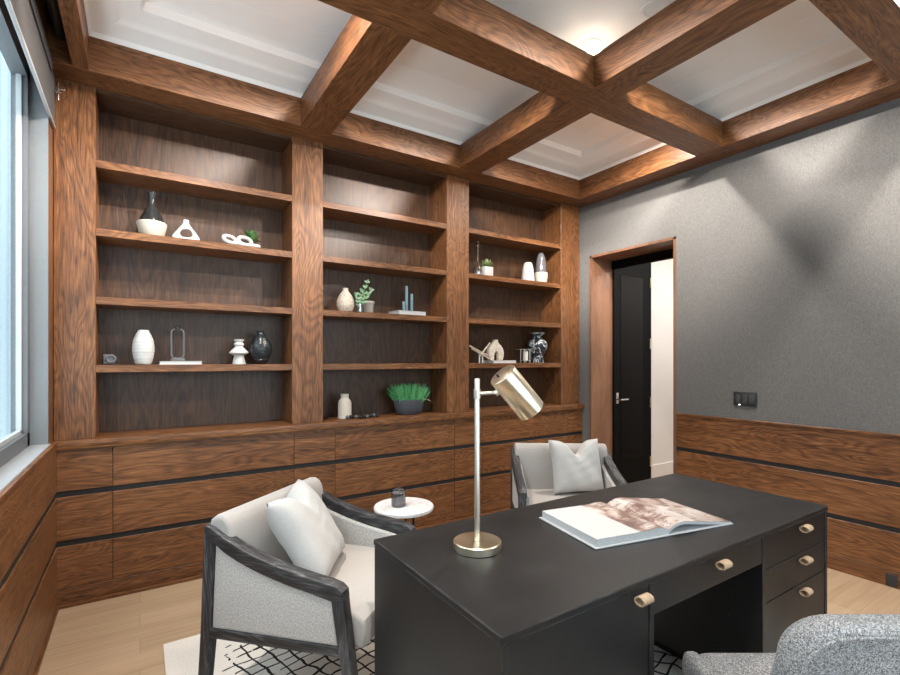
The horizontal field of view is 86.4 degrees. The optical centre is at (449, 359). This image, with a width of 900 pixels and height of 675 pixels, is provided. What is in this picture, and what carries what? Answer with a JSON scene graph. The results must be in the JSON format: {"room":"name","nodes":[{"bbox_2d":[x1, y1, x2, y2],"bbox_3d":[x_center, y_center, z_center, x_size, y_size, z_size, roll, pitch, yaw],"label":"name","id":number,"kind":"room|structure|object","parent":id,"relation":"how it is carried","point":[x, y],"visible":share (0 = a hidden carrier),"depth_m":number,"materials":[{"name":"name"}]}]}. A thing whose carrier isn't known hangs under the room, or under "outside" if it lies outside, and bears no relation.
{"room":"home office","nodes":[
{"label":"home office","id":0,"kind":"room"},
{"bbox_2d":[35,0,52,443],"bbox_3d":[-1.054,-0.305,0.735,0.130,3.450,5.380,0,0,-33],"label":"wall","id":1,"kind":"structure","parent":0,"point":[41,5],"depth_m":2.68,"materials":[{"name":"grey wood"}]},
{"bbox_2d":[0,0,50,492],"bbox_3d":[-1.011,-0.535,0.672,0.152,2.050,4.527,0,0,-33],"label":"window","id":2,"kind":"structure","parent":1,"relation":"in","point":[27,440],"depth_m":2.50,"materials":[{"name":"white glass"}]},
{"bbox_2d":[4,0,65,128],"bbox_3d":[-0.963,-1.563,0.794,0.083,0.493,4.680,0,0,-33],"label":"roller shade","id":3,"kind":"object","parent":2,"relation":"attached to","point":[24,14],"visible":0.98,"depth_m":2.31,"materials":[{"name":"beige fabric"}]},
{"bbox_2d":[0,494,55,671],"bbox_3d":[-0.894,0.950,0.624,0.017,0.940,5.020,0,0,-33],"label":"trim","id":4,"kind":"structure","parent":1,"relation":"attached to","point":[10,569],"depth_m":1.99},
{"bbox_2d":[0,446,56,581],"bbox_3d":[-0.892,0.619,0.626,0.022,0.277,5.020,0,0,-33],"label":"trim","id":5,"kind":"structure","parent":1,"relation":"attached to","point":[23,508],"depth_m":1.97,"materials":[{"name":"brown wood"}]},
{"bbox_2d":[0,498,56,665],"bbox_3d":[-0.892,0.916,0.626,0.022,0.252,5.020,0,0,-33],"label":"trim","id":6,"kind":"structure","parent":1,"relation":"attached to","point":[17,591],"depth_m":1.97,"materials":[{"name":"brown wood"}]},
{"bbox_2d":[0,548,56,674],"bbox_3d":[-0.892,1.196,0.626,0.022,0.243,5.020,0,0,-33],"label":"trim","id":7,"kind":"structure","parent":1,"relation":"attached to","point":[18,661],"depth_m":2.13,"materials":[{"name":"brown wood"}]},
{"bbox_2d":[0,441,57,502],"bbox_3d":[-0.890,0.471,0.627,0.028,0.017,5.020,0,0,-33],"label":"trim","id":8,"kind":"structure","parent":1,"relation":"attached to","point":[14,483],"depth_m":1.98,"materials":[{"name":"brown wood"}]},
{"bbox_2d":[27,592,58,674],"bbox_3d":[-0.882,1.411,0.621,0.034,0.018,5.000,0,0,-33],"label":"baseboard","id":9,"kind":"structure","parent":1,"relation":"attached to","point":[37,669],"depth_m":2.38,"materials":[{"name":"brown wood"}]},
{"bbox_2d":[57,0,88,69],"bbox_3d":[-0.740,-1.728,0.632,0.075,0.195,4.865,0,0,-33],"label":"trim","id":10,"kind":"structure","parent":1,"relation":"attached to","point":[73,15],"depth_m":2.41,"materials":[{"name":"brown wood"}]},
{"bbox_2d":[136,219,166,235],"bbox_3d":[-1.934,-0.840,3.108,0.172,0.100,0.172,0,0,-33],"label":"bowl","id":11,"kind":"object","parent":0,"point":[145,226],"depth_m":3.05,"materials":[{"name":"beige ceramic"}]},
{"bbox_2d":[38,568,899,674],"bbox_3d":[1.740,1.450,2.556,7.500,0.060,5.800,0,0,-33],"label":"floor","id":12,"kind":"structure","parent":0,"point":[126,634],"depth_m":2.57,"materials":[{"name":"brown wood"}]},
{"bbox_2d":[56,446,112,605],"bbox_3d":[-2.233,0.969,2.942,0.278,0.903,0.333,0,0,-33],"label":"base cabinet","id":13,"kind":"object","parent":12,"relation":"on","point":[84,495],"visible":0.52,"depth_m":2.81,"materials":[{"name":"brown wood"}]},
{"bbox_2d":[113,432,293,593],"bbox_3d":[-1.666,0.969,3.309,1.073,0.903,0.333,0,0,-33],"label":"base cabinet","id":14,"kind":"object","parent":12,"relation":"on","point":[165,494],"visible":0.58,"depth_m":3.07,"materials":[{"name":"brown wood"}]},
{"bbox_2d":[57,508,509,609],"bbox_3d":[-0.415,1.411,3.903,4.385,0.018,0.025,0,0,-33],"label":"baseboard","id":15,"kind":"structure","parent":14,"relation":"attached to","point":[68,605],"depth_m":2.96,"materials":[{"name":"brown wood"}]},
{"bbox_2d":[56,403,584,450],"bbox_3d":[-0.506,0.491,4.046,4.378,0.048,0.358,0,0,-33],"label":"countertop","id":16,"kind":"structure","parent":14,"relation":"on","point":[156,435],"depth_m":3.38,"materials":[{"name":"brown wood"}]},
{"bbox_2d":[53,77,98,440],"bbox_3d":[-2.279,-0.582,2.932,0.196,2.097,0.300,0,0,-33],"label":"pillar","id":17,"kind":"structure","parent":16,"relation":"on","point":[76,133],"depth_m":2.81,"materials":[{"name":"brown wood"}]},
{"bbox_2d":[96,89,291,431],"bbox_3d":[-1.714,-0.581,3.300,1.152,2.096,0.296,0,0,-33],"label":"bookcase","id":18,"kind":"object","parent":16,"relation":"on","point":[219,176],"visible":1,"depth_m":3.33,"materials":[{"name":"brown wood"}]},
{"bbox_2d":[103,354,116,364],"bbox_3d":[-2.118,-0.003,2.983,0.071,0.066,0.069,0,0,-33],"label":"box","id":19,"kind":"object","parent":18,"relation":"on","point":[108,359],"visible":1,"depth_m":2.96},
{"bbox_2d":[132,330,154,364],"bbox_3d":[-1.973,-0.081,3.083,0.125,0.222,0.125,0,0,-33],"label":"textured vase","id":20,"kind":"object","parent":18,"relation":"on","point":[143,347],"visible":1,"depth_m":3.04,"materials":[{"name":"white ceramic"}]},
{"bbox_2d":[136,192,166,235],"bbox_3d":[-1.934,-0.937,3.108,0.172,0.294,0.172,0,0,-33],"label":"bottle vase","id":21,"kind":"object","parent":18,"relation":"on","point":[151,221],"visible":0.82,"depth_m":3.06,"materials":[{"name":"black ceramic"}]},
{"bbox_2d":[158,361,201,364],"bbox_3d":[-1.799,0.019,3.196,0.245,0.022,0.170,0,0,-33],"label":"book","id":22,"kind":"object","parent":18,"relation":"on","point":[159,362],"visible":0.96,"depth_m":3.12,"materials":[{"name":"white paper"}]},
{"bbox_2d":[170,325,184,360],"bbox_3d":[-1.813,-0.111,3.186,0.083,0.236,0.050,0,0,-33],"label":"sculpture","id":23,"kind":"object","parent":22,"relation":"on","point":[177,327],"visible":0.99,"depth_m":3.17,"materials":[{"name":"metal"}]},
{"bbox_2d":[172,219,199,239],"bbox_3d":[-1.771,-0.865,3.213,0.163,0.150,0.034,0,0,-33],"label":"ring vase","id":24,"kind":"object","parent":18,"relation":"on","point":[185,226],"visible":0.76,"depth_m":3.20,"materials":[{"name":"white ceramic"}]},
{"bbox_2d":[229,339,248,363],"bbox_3d":[-1.495,-0.057,3.392,0.128,0.174,0.128,0,0,-33],"label":"vase","id":25,"kind":"object","parent":18,"relation":"on","point":[238,351],"visible":0.91,"depth_m":3.36,"materials":[{"name":"white ceramic"}]},
{"bbox_2d":[221,234,260,247],"bbox_3d":[-1.458,-0.835,3.345,0.258,0.088,0.086,0,0,-39],"label":"ornament","id":26,"kind":"object","parent":18,"relation":"on","point":[236,241],"visible":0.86,"depth_m":3.32,"materials":[{"name":"white ceramic"}]},
{"bbox_2d":[242,229,260,243],"bbox_3d":[-1.446,-0.873,3.473,0.190,0.166,0.147,0,0,-33],"label":"potted plant","id":27,"kind":"object","parent":18,"relation":"on","point":[250,234],"visible":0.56,"depth_m":3.46,"materials":[{"name":"green plant"}]},
{"bbox_2d":[248,331,271,363],"bbox_3d":[-1.373,-0.090,3.471,0.160,0.240,0.160,0,0,-33],"label":"vase","id":28,"kind":"object","parent":18,"relation":"on","point":[260,348],"visible":0.97,"depth_m":3.42,"materials":[{"name":"ceramic"}]},
{"bbox_2d":[282,136,322,423],"bbox_3d":[-1.134,-0.582,3.673,0.228,2.097,0.300,0,0,-33],"label":"pillar","id":29,"kind":"structure","parent":16,"relation":"on","point":[302,159],"depth_m":3.56,"materials":[{"name":"brown wood"}]},
{"bbox_2d":[338,394,351,418],"bbox_3d":[-0.839,0.368,3.817,0.110,0.197,0.110,0,0,-33],"label":"bottle vase","id":30,"kind":"object","parent":16,"relation":"on","point":[344,404],"visible":0.94,"depth_m":3.78,"materials":[{"name":"beige ceramic"}]},
{"bbox_2d":[345,413,378,418],"bbox_3d":[-0.697,0.451,3.837,0.292,0.032,0.080,0,0,-33],"label":"string","id":31,"kind":"object","parent":16,"relation":"on","point":[371,414],"visible":1,"depth_m":3.81,"materials":[{"name":"metal"}]},
{"bbox_2d":[323,145,446,416],"bbox_3d":[-0.574,-0.581,4.038,1.108,2.096,0.296,0,0,-33],"label":"bookcase","id":32,"kind":"object","parent":16,"relation":"on","point":[378,228],"visible":0.73,"depth_m":4.10,"materials":[{"name":"brown wood"}]},
{"bbox_2d":[336,288,353,310],"bbox_3d":[-0.834,-0.477,3.820,0.140,0.193,0.140,0,0,-33],"label":"stone vase","id":33,"kind":"object","parent":32,"relation":"on","point":[345,301],"visible":0.88,"depth_m":3.77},
{"bbox_2d":[354,279,373,309],"bbox_3d":[-0.699,-0.517,3.853,0.174,0.273,0.064,0,0,-33],"label":"sprig","id":34,"kind":"object","parent":32,"relation":"on","point":[361,299],"visible":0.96,"depth_m":3.85,"materials":[{"name":"green plant"}]},
{"bbox_2d":[363,301,374,312],"bbox_3d":[-0.679,-0.434,3.991,0.100,0.108,0.100,0,0,-33],"label":"pot","id":35,"kind":"object","parent":32,"relation":"on","point":[368,306],"visible":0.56,"depth_m":3.96,"materials":[{"name":"ceramic"}]},
{"bbox_2d":[389,310,425,315],"bbox_3d":[-0.366,-0.398,4.135,0.275,0.036,0.170,0,0,-36],"label":"book","id":36,"kind":"object","parent":32,"relation":"on","point":[395,311],"visible":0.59,"depth_m":4.06,"materials":[{"name":"white paper"}]},
{"bbox_2d":[405,286,407,310],"bbox_3d":[-0.375,-0.528,4.135,0.025,0.222,0.025,0,0,-33],"label":"taper candle","id":37,"kind":"object","parent":36,"relation":"on","point":[406,287],"visible":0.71,"depth_m":4.13,"materials":[{"name":"blue wax"}]},
{"bbox_2d":[410,294,412,310],"bbox_3d":[-0.332,-0.494,4.145,0.025,0.155,0.025,0,0,-33],"label":"taper candle","id":38,"kind":"object","parent":36,"relation":"on","point":[411,295],"visible":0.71,"depth_m":4.14,"materials":[{"name":"blue wax"}]},
{"bbox_2d":[386,383,431,414],"bbox_3d":[-0.350,0.329,4.124,0.389,0.275,0.243,0,0,-33],"label":"potted grass","id":39,"kind":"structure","parent":16,"relation":"on","point":[408,400],"depth_m":4.06,"materials":[{"name":"green plant"}]},
{"bbox_2d":[394,399,423,414],"bbox_3d":[-0.353,0.403,4.125,0.280,0.128,0.174,0,0,-33],"label":"pot","id":40,"kind":"object","parent":39,"relation":"attached to","point":[402,406],"depth_m":4.05,"materials":[{"name":"grey ceramic"}]},
{"bbox_2d":[430,175,468,412],"bbox_3d":[-0.009,-0.582,4.402,0.237,2.097,0.300,0,0,-33],"label":"pillar","id":41,"kind":"structure","parent":16,"relation":"on","point":[449,197],"depth_m":4.29,"materials":[{"name":"brown wood"}]},
{"bbox_2d":[469,181,560,407],"bbox_3d":[0.580,-0.581,4.785,1.168,2.096,0.296,0,0,-33],"label":"bookcase","id":42,"kind":"object","parent":16,"relation":"on","point":[504,226],"visible":0.72,"depth_m":4.86,"materials":[{"name":"brown wood"}]},
{"bbox_2d":[469,342,492,362],"bbox_3d":[0.289,-0.069,4.475,0.254,0.196,0.059,0,0,-33],"label":"sculpture","id":43,"kind":"object","parent":42,"relation":"on","point":[479,352],"visible":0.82,"depth_m":4.47,"materials":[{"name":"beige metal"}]},
{"bbox_2d":[480,259,494,275],"bbox_3d":[0.351,-0.879,4.587,0.152,0.178,0.154,0,0,-33],"label":"potted succulent","id":44,"kind":"object","parent":42,"relation":"on","point":[486,268],"visible":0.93,"depth_m":4.55,"materials":[{"name":"white ceramic"}]},
{"bbox_2d":[480,266,492,275],"bbox_3d":[0.349,-0.839,4.586,0.100,0.098,0.090,0,0,-33],"label":"pot","id":45,"kind":"object","parent":44,"relation":"attached to","point":[485,270],"depth_m":4.55,"materials":[{"name":"white ceramic"}]},
{"bbox_2d":[483,360,515,362],"bbox_3d":[0.482,0.017,4.672,0.285,0.026,0.170,0,0,-33],"label":"book","id":46,"kind":"object","parent":42,"relation":"on","point":[484,361],"visible":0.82,"depth_m":4.60,"materials":[{"name":"white paper"}]},
{"bbox_2d":[486,340,503,359],"bbox_3d":[0.438,-0.097,4.643,0.188,0.198,0.050,0,0,-33],"label":"vase","id":47,"kind":"object","parent":46,"relation":"on","point":[494,347],"visible":0.87,"depth_m":4.62,"materials":[{"name":"ceramic"}]},
{"bbox_2d":[515,349,530,362],"bbox_3d":[0.727,-0.039,4.759,0.140,0.138,0.070,0,0,-33],"label":"candle holder","id":48,"kind":"object","parent":42,"relation":"on","point":[525,353],"visible":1,"depth_m":4.75,"materials":[{"name":"silver metal"}]},
{"bbox_2d":[523,351,527,359],"bbox_3d":[0.751,-0.041,4.774,0.052,0.088,0.052,0,0,-33],"label":"candle","id":49,"kind":"object","parent":48,"relation":"on","point":[525,353],"depth_m":4.75,"materials":[{"name":"wax"}]},
{"bbox_2d":[521,262,534,280],"bbox_3d":[0.794,-0.890,4.874,0.140,0.200,0.133,0,0,-33],"label":"vase","id":50,"kind":"object","parent":42,"relation":"on","point":[527,271],"visible":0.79,"depth_m":4.83,"materials":[{"name":"ceramic"}]},
{"bbox_2d":[527,332,546,362],"bbox_3d":[0.911,-0.127,4.997,0.208,0.313,0.208,0,0,-33],"label":"patterned vase","id":51,"kind":"object","parent":42,"relation":"on","point":[538,346],"visible":0.99,"depth_m":4.93,"materials":[{"name":"multicoloured ceramic"}]},
{"bbox_2d":[534,252,547,281],"bbox_3d":[0.944,-0.953,4.971,0.140,0.326,0.140,0,0,-33],"label":"vase","id":52,"kind":"object","parent":42,"relation":"on","point":[541,274],"visible":0.83,"depth_m":4.92,"materials":[{"name":"beige ceramic"}]},
{"bbox_2d":[541,203,578,404],"bbox_3d":[1.186,-0.582,5.175,0.274,2.097,0.300,0,0,-33],"label":"pillar","id":53,"kind":"structure","parent":16,"relation":"on","point":[559,224],"depth_m":5.06,"materials":[{"name":"brown wood"}]},
{"bbox_2d":[294,429,334,496],"bbox_3d":[-1.087,0.969,3.684,0.307,0.903,0.333,0,0,-33],"label":"base cabinet","id":54,"kind":"object","parent":12,"relation":"on","point":[314,450],"visible":0.27,"depth_m":3.55,"materials":[{"name":"brown wood"}]},
{"bbox_2d":[335,419,454,527],"bbox_3d":[-0.503,0.969,4.062,1.084,0.903,0.333,0,0,-33],"label":"base cabinet","id":55,"kind":"object","parent":12,"relation":"on","point":[373,462],"visible":0.61,"depth_m":3.92,"materials":[{"name":"brown wood"}]},
{"bbox_2d":[163,634,682,674],"bbox_3d":[0.387,1.416,2.103,2.742,0.007,2.440,0,0,-33],"label":"area rug","id":56,"kind":"object","parent":12,"relation":"on","point":[181,657],"visible":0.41,"depth_m":2.25,"materials":[{"name":"white fabric"}]},
{"bbox_2d":[198,477,415,674],"bbox_3d":[-0.564,1.019,2.171,0.739,0.786,0.730,0,0,17],"label":"armchair","id":57,"kind":"object","parent":56,"relation":"on","point":[253,593],"visible":0.73,"depth_m":1.88,"materials":[{"name":"white fabric"}]},
{"bbox_2d":[265,479,344,575],"bbox_3d":[-0.638,0.766,2.161,0.270,0.357,0.410,0,0,0],"label":"throw pillow","id":58,"kind":"object","parent":57,"relation":"on","point":[301,522],"visible":0.96,"depth_m":2.01,"materials":[{"name":"white fabric"}]},
{"bbox_2d":[374,497,433,525],"bbox_3d":[-0.276,1.141,2.865,0.356,0.543,0.356,0,0,-33],"label":"side table","id":59,"kind":"object","parent":56,"relation":"on","point":[414,507],"visible":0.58,"depth_m":2.80,"materials":[{"name":"white stone"}]},
{"bbox_2d":[392,491,404,505],"bbox_3d":[-0.306,0.817,2.851,0.086,0.101,0.086,0,0,-33],"label":"candle jar","id":60,"kind":"object","parent":59,"relation":"on","point":[398,497],"visible":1,"depth_m":2.82,"materials":[{"name":"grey glass"}]},
{"bbox_2d":[510,443,627,508],"bbox_3d":[0.815,1.019,3.329,0.730,0.786,0.739,0,0,3],"label":"armchair","id":61,"kind":"object","parent":56,"relation":"on","point":[531,463],"visible":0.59,"depth_m":3.52,"materials":[{"name":"white fabric"}]},
{"bbox_2d":[548,438,603,494],"bbox_3d":[0.906,0.760,3.437,0.385,0.368,0.200,0,0,-9],"label":"throw pillow","id":62,"kind":"object","parent":61,"relation":"on","point":[580,471],"visible":0.99,"depth_m":3.37,"materials":[{"name":"white fabric"}]},
{"bbox_2d":[374,473,827,674],"bbox_3d":[0.727,1.036,1.950,1.896,0.752,0.787,0,0,-33],"label":"desk","id":63,"kind":"object","parent":56,"relation":"on","point":[549,602],"visible":0.95,"depth_m":1.62,"materials":[{"name":"black wood"}]},
{"bbox_2d":[453,365,542,557],"bbox_3d":[0.169,0.338,1.697,0.319,0.643,0.168,0,0,-14],"label":"desk lamp","id":64,"kind":"object","parent":63,"relation":"on","point":[508,383],"visible":1,"depth_m":1.66,"materials":[{"name":"gold metal"}]},
{"bbox_2d":[539,497,732,549],"bbox_3d":[0.755,0.638,1.960,0.684,0.043,0.360,0,0,-22],"label":"open book","id":65,"kind":"object","parent":63,"relation":"on","point":[623,520],"visible":1,"depth_m":1.89,"materials":[{"name":"white paper"}]},
{"bbox_2d":[682,614,899,674],"bbox_3d":[1.034,1.001,1.308,0.570,0.818,0.532,0,0,0],"label":"desk chair","id":66,"kind":"object","parent":56,"relation":"on","point":[821,644],"visible":1,"depth_m":1.08,"materials":[{"name":"fabric"}]},
{"bbox_2d":[454,417,482,518],"bbox_3d":[0.081,0.969,4.440,0.307,0.903,0.333,0,0,-33],"label":"base cabinet","id":67,"kind":"object","parent":12,"relation":"on","point":[464,428],"visible":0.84,"depth_m":4.28,"materials":[{"name":"brown wood"}]},
{"bbox_2d":[482,410,567,512],"bbox_3d":[0.675,0.969,4.825,1.108,0.903,0.333,0,0,-33],"label":"base cabinet","id":68,"kind":"object","parent":12,"relation":"on","point":[500,433],"visible":0.48,"depth_m":4.53,"materials":[{"name":"brown wood"}]},
{"bbox_2d":[568,409,581,442],"bbox_3d":[1.231,0.969,5.185,0.218,0.903,0.333,0,0,-33],"label":"base cabinet","id":69,"kind":"object","parent":12,"relation":"on","point":[574,415],"visible":0.3,"depth_m":5.05,"materials":[{"name":"brown wood"}]},
{"bbox_2d":[84,0,871,179],"bbox_3d":[0.897,-1.899,1.835,4.180,0.167,4.825,0,0,-33],"label":"ceiling","id":70,"kind":"structure","parent":0,"point":[277,45],"depth_m":3.06,"materials":[{"name":"white paint"}]},
{"bbox_2d":[301,15,410,133],"bbox_3d":[-0.617,-1.728,2.885,0.220,0.195,1.215,0,0,-33],"label":"trim","id":71,"kind":"structure","parent":70,"relation":"attached to","point":[363,50],"depth_m":2.76,"materials":[{"name":"brown wood"}]},
{"bbox_2d":[403,0,443,13],"bbox_3d":[0.099,-1.728,1.779,0.220,0.195,1.000,0,0,-33],"label":"trim","id":72,"kind":"structure","parent":70,"relation":"attached to","point":[431,6],"depth_m":2.20,"materials":[{"name":"brown wood"}]},
{"bbox_2d":[318,0,722,155],"bbox_3d":[0.358,-1.728,2.668,3.980,0.195,0.210,0,0,-33],"label":"ceiling beam","id":73,"kind":"structure","parent":70,"relation":"attached to","point":[480,33],"depth_m":2.67,"materials":[{"name":"brown wood"}]},
{"bbox_2d":[460,92,589,172],"bbox_3d":[0.508,-1.728,3.614,0.220,0.195,1.215,0,0,-33],"label":"trim","id":74,"kind":"structure","parent":70,"relation":"attached to","point":[542,115],"depth_m":3.51,"materials":[{"name":"brown wood"}]},
{"bbox_2d":[582,38,601,50],"bbox_3d":[0.888,-1.976,2.999,0.120,0.007,0.120,0,0,-33],"label":"recessed light","id":75,"kind":"object","parent":70,"relation":"in","point":[590,44],"visible":1,"depth_m":3.00,"materials":[{"name":"white"}]},
{"bbox_2d":[639,0,669,18],"bbox_3d":[1.149,-1.975,2.697,0.160,0.010,0.160,0,0,-33],"label":"ceiling speaker","id":76,"kind":"object","parent":70,"relation":"attached to","point":[649,8],"visible":0.7,"depth_m":2.69},
{"bbox_2d":[594,0,795,97],"bbox_3d":[1.224,-1.728,2.508,0.220,0.195,1.000,0,0,-33],"label":"trim","id":77,"kind":"structure","parent":70,"relation":"attached to","point":[682,30],"depth_m":2.50,"materials":[{"name":"brown wood"}]},
{"bbox_2d":[809,0,899,82],"bbox_3d":[1.015,-1.728,1.652,3.980,0.195,0.210,0,0,-33],"label":"trim","id":78,"kind":"structure","parent":70,"relation":"attached to","point":[873,26],"depth_m":2.33,"materials":[{"name":"brown wood"}]},
{"bbox_2d":[534,272,547,281],"bbox_3d":[0.944,-0.846,4.971,0.140,0.112,0.140,0,0,-33],"label":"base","id":79,"kind":"object","parent":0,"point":[539,276],"depth_m":4.91,"materials":[{"name":"beige ceramic"}]},
{"bbox_2d":[651,259,672,464],"bbox_3d":[2.586,-0.305,5.867,2.083,3.450,0.100,0,0,-33],"label":"wall","id":80,"kind":"structure","parent":0,"point":[661,271],"depth_m":5.79,"materials":[{"name":"white paint"}]},
{"bbox_2d":[651,461,672,477],"bbox_3d":[2.888,1.335,5.992,1.240,0.170,0.018,0,0,-33],"label":"baseboard","id":81,"kind":"structure","parent":80,"relation":"attached to","point":[662,469],"depth_m":5.77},
{"bbox_2d":[579,98,899,449],"bbox_3d":[2.829,-0.305,3.249,0.350,3.450,5.380,0,0,-33],"label":"wall","id":82,"kind":"structure","parent":0,"point":[788,248],"depth_m":3.51,"materials":[{"name":"grey paint"}]},
{"bbox_2d":[48,24,592,207],"bbox_3d":[-0.478,-1.728,4.000,4.385,0.195,0.505,0,0,-33],"label":"ceiling beam","id":83,"kind":"structure","parent":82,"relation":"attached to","point":[113,68],"depth_m":3.24,"materials":[{"name":"brown wood"}]},
{"bbox_2d":[590,236,675,473],"bbox_3d":[1.879,0.166,4.720,0.366,2.509,0.960,0,0,-33],"label":"door frame","id":84,"kind":"structure","parent":82,"relation":"in","point":[603,266],"depth_m":5.07,"materials":[{"name":"brown wood"}]},
{"bbox_2d":[616,263,651,482],"bbox_3d":[2.081,0.070,5.418,0.717,2.700,0.105,0,0,-33],"label":"door","id":85,"kind":"structure","parent":84,"relation":"in","point":[633,283],"depth_m":5.43,"materials":[{"name":"black wood"}]},
{"bbox_2d":[579,60,899,202],"bbox_3d":[2.727,-1.728,2.876,0.225,0.195,4.865,0,0,-33],"label":"ceiling beam","id":86,"kind":"structure","parent":82,"relation":"attached to","point":[864,86],"depth_m":3.43,"materials":[{"name":"brown wood"}]},
{"bbox_2d":[734,391,756,406],"bbox_3d":[2.298,0.305,3.733,0.014,0.110,0.170,0,0,-33],"label":"wall switch","id":87,"kind":"object","parent":82,"relation":"attached to","point":[749,399],"visible":1,"depth_m":3.72,"materials":[{"name":"black plastic"}]},
{"bbox_2d":[676,415,899,481],"bbox_3d":[3.062,0.619,2.545,0.022,0.277,3.945,0,0,-33],"label":"wall panel","id":88,"kind":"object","parent":82,"relation":"attached to","point":[865,455],"depth_m":3.43,"materials":[{"name":"brown wood"}]},
{"bbox_2d":[676,450,899,527],"bbox_3d":[3.062,0.916,2.545,0.022,0.252,3.945,0,0,-33],"label":"wall panel","id":89,"kind":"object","parent":82,"relation":"attached to","point":[866,501],"depth_m":3.38,"materials":[{"name":"brown wood"}]},
{"bbox_2d":[676,413,899,437],"bbox_3d":[3.060,0.471,2.544,0.028,0.017,3.945,0,0,-33],"label":"trim","id":90,"kind":"structure","parent":82,"relation":"attached to","point":[682,414],"depth_m":3.42,"materials":[{"name":"brown wood"}]},
{"bbox_2d":[677,447,899,573],"bbox_3d":[3.065,0.950,2.547,0.017,0.940,3.945,0,0,-33],"label":"trim","id":91,"kind":"structure","parent":82,"relation":"attached to","point":[787,466],"depth_m":3.25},
{"bbox_2d":[827,517,899,572],"bbox_3d":[3.062,1.196,2.545,0.022,0.243,3.945,0,0,-33],"label":"wall panel","id":92,"kind":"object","parent":82,"relation":"attached to","point":[876,547],"depth_m":3.10,"materials":[{"name":"brown wood"}]},
{"bbox_2d":[827,553,899,589],"bbox_3d":[3.062,1.371,2.545,0.022,0.098,3.945,0,0,-33],"label":"trim","id":93,"kind":"structure","parent":82,"relation":"attached to","point":[868,572],"depth_m":3.13,"materials":[{"name":"brown wood"}]},
{"bbox_2d":[886,573,896,587],"bbox_3d":[2.756,1.376,2.990,0.008,0.076,0.055,0,0,-33],"label":"wall outlet","id":94,"kind":"object","parent":82,"relation":"attached to","point":[891,580],"visible":1,"depth_m":2.99,"materials":[{"name":"black plastic"}]},
{"label":"outside","id":95,"kind":"structure","parent":0,"visible":0},
{"bbox_2d":[0,51,7,438],"bbox_3d":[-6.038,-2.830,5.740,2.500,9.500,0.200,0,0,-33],"label":"window pane","id":96,"kind":"structure","parent":95,"point":[3,66],"depth_m":5.94,"materials":[{"name":"glass"}]},
{"bbox_2d":[8,68,10,434],"bbox_3d":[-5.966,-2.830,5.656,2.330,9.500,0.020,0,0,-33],"label":"trim","id":97,"kind":"structure","parent":96,"relation":"attached to","point":[9,73],"depth_m":5.96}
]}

